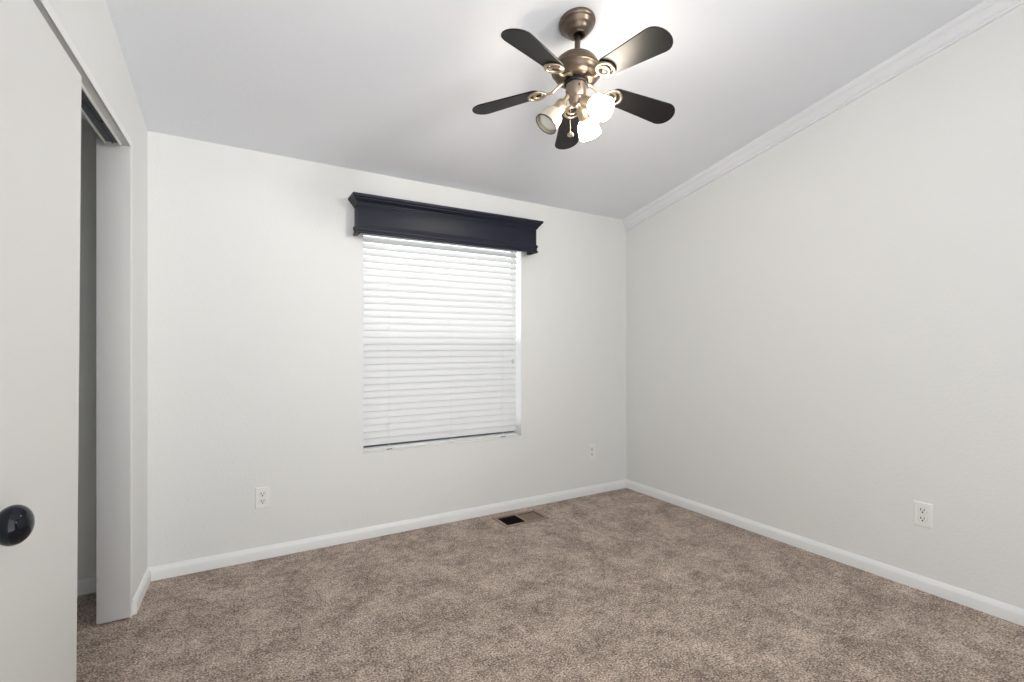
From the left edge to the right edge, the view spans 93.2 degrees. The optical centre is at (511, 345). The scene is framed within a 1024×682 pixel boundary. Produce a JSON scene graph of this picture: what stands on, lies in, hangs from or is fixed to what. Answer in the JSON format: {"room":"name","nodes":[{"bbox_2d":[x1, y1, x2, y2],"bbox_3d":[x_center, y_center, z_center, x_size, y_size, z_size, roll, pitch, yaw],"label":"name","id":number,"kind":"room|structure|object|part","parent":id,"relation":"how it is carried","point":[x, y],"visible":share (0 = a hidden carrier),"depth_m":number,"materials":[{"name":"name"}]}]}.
{"room":"empty bedroom","nodes":[
{"label":"empty bedroom","id":0,"kind":"room"},
{"bbox_2d":[48,0,147,624],"bbox_3d":[-0.927,-0.346,0.644,0.110,3.053,3.851,0,0,-28],"label":"wall","id":1,"kind":"structure","parent":0,"point":[88,23],"depth_m":2.11,"materials":[{"name":"white paint"}]},
{"bbox_2d":[33,0,132,148],"bbox_3d":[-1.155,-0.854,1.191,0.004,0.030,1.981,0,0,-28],"label":"trim","id":2,"kind":"structure","parent":1,"relation":"attached to","point":[47,6],"depth_m":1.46,"materials":[{"name":"white wood"}]},
{"bbox_2d":[81,82,120,145],"bbox_3d":[-1.193,-0.833,1.147,0.058,0.013,1.905,0,0,-28],"label":"door track","id":3,"kind":"object","parent":1,"relation":"attached to","point":[89,109],"visible":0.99,"depth_m":1.78,"materials":[{"name":"grey metal"}]},
{"bbox_2d":[0,0,81,681],"bbox_3d":[-0.999,0.158,0.920,0.088,1.961,1.278,0,0,-28],"label":"door","id":4,"kind":"structure","parent":3,"relation":"hanging from","point":[40,85],"depth_m":1.19,"materials":[{"name":"white"}]},
{"bbox_3d":[-1.026,0.368,0.993,0.068,0.082,0.082,0,0,-30],"label":"knob","id":5,"kind":"part","parent":4,"relation":"part of","materials":[{"name":"black metal"}]},
{"bbox_2d":[96,138,129,623],"bbox_3d":[-1.659,0.145,2.017,0.111,1.992,0.018,0,0,-30],"label":"closet door","id":6,"kind":"structure","parent":1,"relation":"attached to","point":[112,160],"depth_m":2.01,"materials":[{"name":"grey"}]},
{"bbox_2d":[130,147,132,617],"bbox_3d":[-1.614,0.153,2.052,0.005,1.985,0.031,0,0,-30],"label":"trim","id":7,"kind":"structure","parent":1,"relation":"attached to","point":[131,149],"depth_m":2.05,"materials":[{"name":"white"}]},
{"bbox_2d":[133,568,150,614],"bbox_3d":[-1.696,1.119,2.221,0.016,0.067,0.345,0,0,-28],"label":"baseboard","id":8,"kind":"structure","parent":1,"relation":"attached to","point":[143,586],"depth_m":2.19,"materials":[{"name":"white wood"}]},
{"bbox_2d":[77,118,625,580],"bbox_3d":[-0.737,0.044,3.064,4.100,2.272,0.150,0,0,-30],"label":"wall","id":9,"kind":"structure","parent":0,"point":[255,259],"depth_m":2.70,"materials":[{"name":"white paint"}]},
{"bbox_2d":[255,486,269,508],"bbox_3d":[-1.349,0.820,2.617,0.071,0.115,0.009,0,0,-30],"label":"power outlet","id":10,"kind":"object","parent":9,"relation":"attached to","point":[262,494],"visible":1,"depth_m":2.61,"materials":[{"name":"white plastic"}]},
{"bbox_2d":[259,491,265,496],"bbox_3d":[-1.347,0.800,2.615,0.036,0.028,0.003,0,0,-30],"label":"receptacle","id":11,"kind":"object","parent":10,"relation":"attached to","point":[261,493],"depth_m":2.61,"materials":[{"name":"grey plastic"}]},
{"bbox_2d":[259,499,265,503],"bbox_3d":[-1.347,0.840,2.615,0.036,0.028,0.003,0,0,-30],"label":"receptacle","id":12,"kind":"object","parent":10,"relation":"attached to","point":[261,501],"depth_m":2.61,"materials":[{"name":"grey plastic"}]},
{"bbox_2d":[148,479,625,580],"bbox_3d":[-0.423,1.119,3.151,3.140,0.067,0.016,0,0,-30],"label":"baseboard","id":13,"kind":"structure","parent":9,"relation":"attached to","point":[175,569],"depth_m":2.87,"materials":[{"name":"white wood"}]},
{"bbox_2d":[348,192,543,453],"bbox_3d":[-0.409,-0.113,3.175,1.290,1.515,0.283,0,0,-30],"label":"window","id":14,"kind":"structure","parent":9,"relation":"in","point":[518,259],"depth_m":3.08,"materials":[{"name":"grey wood"}]},
{"bbox_2d":[363,233,517,451],"bbox_3d":[-0.435,-0.068,3.187,1.079,1.410,0.064,0,0,-30],"label":"window blind","id":15,"kind":"object","parent":14,"relation":"attached to","point":[440,361],"visible":0.88,"depth_m":3.15,"materials":[{"name":"white plastic"}]},
{"bbox_3d":[-0.437,0.628,3.191,1.077,0.018,0.052,0,0,-30],"label":"rail","id":16,"kind":"part","parent":15,"relation":"part of","materials":[{"name":"white plastic"}]},
{"bbox_3d":[0.009,-0.318,3.415,0.006,0.815,0.002,0,0,-30],"label":"lift cord","id":17,"kind":"part","parent":15,"relation":"part of","materials":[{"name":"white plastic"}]},
{"bbox_3d":[-0.436,0.640,3.215,1.105,0.007,0.118,0,0,-30],"label":"sill","id":18,"kind":"part","parent":14,"relation":"part of","materials":[{"name":"white"}]},
{"bbox_3d":[-0.379,-0.679,3.123,1.236,0.057,0.108,0,0,-30],"label":"moulding","id":19,"kind":"part","parent":14,"relation":"part of","materials":[{"name":"blue paint"}]},
{"bbox_3d":[-0.372,-0.843,3.111,1.290,0.056,0.135,0,0,-30],"label":"crown moulding","id":20,"kind":"part","parent":14,"relation":"part of","materials":[{"name":"blue paint"}]},
{"bbox_2d":[588,444,594,459],"bbox_3d":[0.621,0.822,3.760,0.071,0.115,0.009,0,0,-30],"label":"power outlet","id":21,"kind":"object","parent":9,"relation":"attached to","point":[591,448],"visible":1,"depth_m":3.75,"materials":[{"name":"white plastic"}]},
{"bbox_2d":[81,0,984,219],"bbox_3d":[0.244,-1.452,1.393,4.120,0.912,3.965,0,0,-30],"label":"ceiling","id":22,"kind":"structure","parent":0,"point":[392,88],"depth_m":2.24,"materials":[{"name":"white paint"}]},
{"bbox_2d":[472,7,674,149],"bbox_3d":[0.283,-1.094,1.946,0.862,0.485,0.846,0,0,-30],"label":"ceiling fan","id":23,"kind":"object","parent":22,"relation":"hanging from","point":[576,70],"visible":1,"depth_m":1.92,"materials":[{"name":"black wood"}]},
{"bbox_3d":[-0.025,-1.037,2.066,0.306,0.006,0.118,-6,7,19],"label":"blade","id":24,"kind":"part","parent":23,"relation":"part of","materials":[{"name":"black wood"}]},
{"bbox_3d":[0.078,-1.056,1.727,0.118,0.006,0.306,15,12,36],"label":"blade","id":25,"kind":"part","parent":23,"relation":"part of","materials":[{"name":"black wood"}]},
{"bbox_3d":[0.148,-0.906,1.930,0.077,0.078,0.081,4,-4,-30],"label":"bulb","id":26,"kind":"part","parent":23,"relation":"part of","materials":[{"name":"white glass"}]},
{"bbox_3d":[0.147,-0.905,1.931,0.103,0.102,0.095,4,-4,-30],"label":"lamp shade","id":27,"kind":"part","parent":23,"relation":"part of","materials":[{"name":"white glass"}]},
{"bbox_3d":[0.266,-1.013,2.268,0.118,0.006,0.306,-11,-11,-1],"label":"blade","id":28,"kind":"part","parent":23,"relation":"part of","materials":[{"name":"black wood"}]},
{"bbox_3d":[0.325,-0.917,2.063,0.103,0.103,0.100,4,-4,-30],"label":"lamp shade","id":29,"kind":"part","parent":23,"relation":"part of","materials":[{"name":"white glass"}]},
{"bbox_3d":[0.347,-0.927,1.888,0.099,0.103,0.103,4,-4,-30],"label":"lamp shade","id":30,"kind":"part","parent":23,"relation":"part of","materials":[{"name":"white glass"}]},
{"bbox_3d":[0.346,-0.927,1.889,0.080,0.078,0.078,4,-4,-30],"label":"bulb","id":31,"kind":"part","parent":23,"relation":"part of","materials":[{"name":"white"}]},
{"bbox_3d":[0.433,-1.043,1.719,0.118,0.006,0.306,21,-7,-34],"label":"blade","id":32,"kind":"part","parent":23,"relation":"part of","materials":[{"name":"brown wood"}]},
{"bbox_3d":[0.549,-1.017,2.054,0.306,0.006,0.118,10,-19,-16],"label":"blade","id":33,"kind":"part","parent":23,"relation":"part of","materials":[{"name":"black wood"}]},
{"bbox_2d":[76,488,1023,681],"bbox_3d":[0.260,1.165,1.345,4.100,0.030,3.865,0,0,-30],"label":"floor","id":34,"kind":"structure","parent":0,"point":[625,584],"depth_m":2.07,"materials":[{"name":"carpet"}]},
{"bbox_2d":[492,509,548,527],"bbox_3d":[0.061,1.198,3.229,0.334,0.104,0.188,0,0,-30],"label":"floor vent","id":35,"kind":"object","parent":34,"relation":"in","point":[510,520],"visible":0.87,"depth_m":3.23,"materials":[{"name":"brown metal"}]},
{"bbox_2d":[626,4,1023,608],"bbox_3d":[1.970,-0.329,2.325,0.100,3.019,3.848,0,0,-31],"label":"wall","id":36,"kind":"structure","parent":0,"point":[825,335],"depth_m":2.49,"materials":[{"name":"white paint"}]},
{"bbox_2d":[622,0,1023,230],"bbox_3d":[1.906,-1.381,2.289,0.046,0.883,3.846,0,0,-31],"label":"trim","id":37,"kind":"structure","parent":36,"relation":"attached to","point":[986,12],"depth_m":2.54,"materials":[{"name":"white paint"}]},
{"bbox_2d":[626,479,1023,625],"bbox_3d":[1.920,1.119,2.296,0.016,0.067,3.846,0,0,-31],"label":"baseboard","id":38,"kind":"structure","parent":36,"relation":"attached to","point":[1002,610],"depth_m":2.51,"materials":[{"name":"white wood"}]},
{"bbox_2d":[914,500,932,528],"bbox_3d":[1.934,0.794,2.279,0.009,0.115,0.071,0,0,-31],"label":"power outlet","id":39,"kind":"object","parent":36,"relation":"attached to","point":[923,512],"visible":1,"depth_m":2.27,"materials":[{"name":"white plastic"}]},
{"bbox_2d":[918,507,926,513],"bbox_3d":[1.932,0.774,2.277,0.003,0.028,0.036,0,0,-31],"label":"receptacle","id":40,"kind":"object","parent":39,"relation":"attached to","point":[921,510],"depth_m":2.28,"materials":[{"name":"grey plastic"}]},
{"bbox_2d":[918,515,926,521],"bbox_3d":[1.932,0.814,2.277,0.003,0.028,0.036,0,0,-31],"label":"receptacle","id":41,"kind":"object","parent":39,"relation":"attached to","point":[921,518],"depth_m":2.28,"materials":[{"name":"grey plastic"}]},
{"bbox_3d":[-1.247,-0.285,0.458,0.602,2.930,3.845,0,0,-30],"label":"wall","id":42,"kind":"structure","parent":0,"visible":0},
{"bbox_2d":[77,577,95,595],"bbox_3d":[-2.129,1.119,2.160,0.586,0.067,0.016,0,0,-30],"label":"baseboard","id":43,"kind":"structure","parent":42,"relation":"attached to","point":[85,586],"depth_m":2.25,"materials":[{"name":"white"}]}
]}

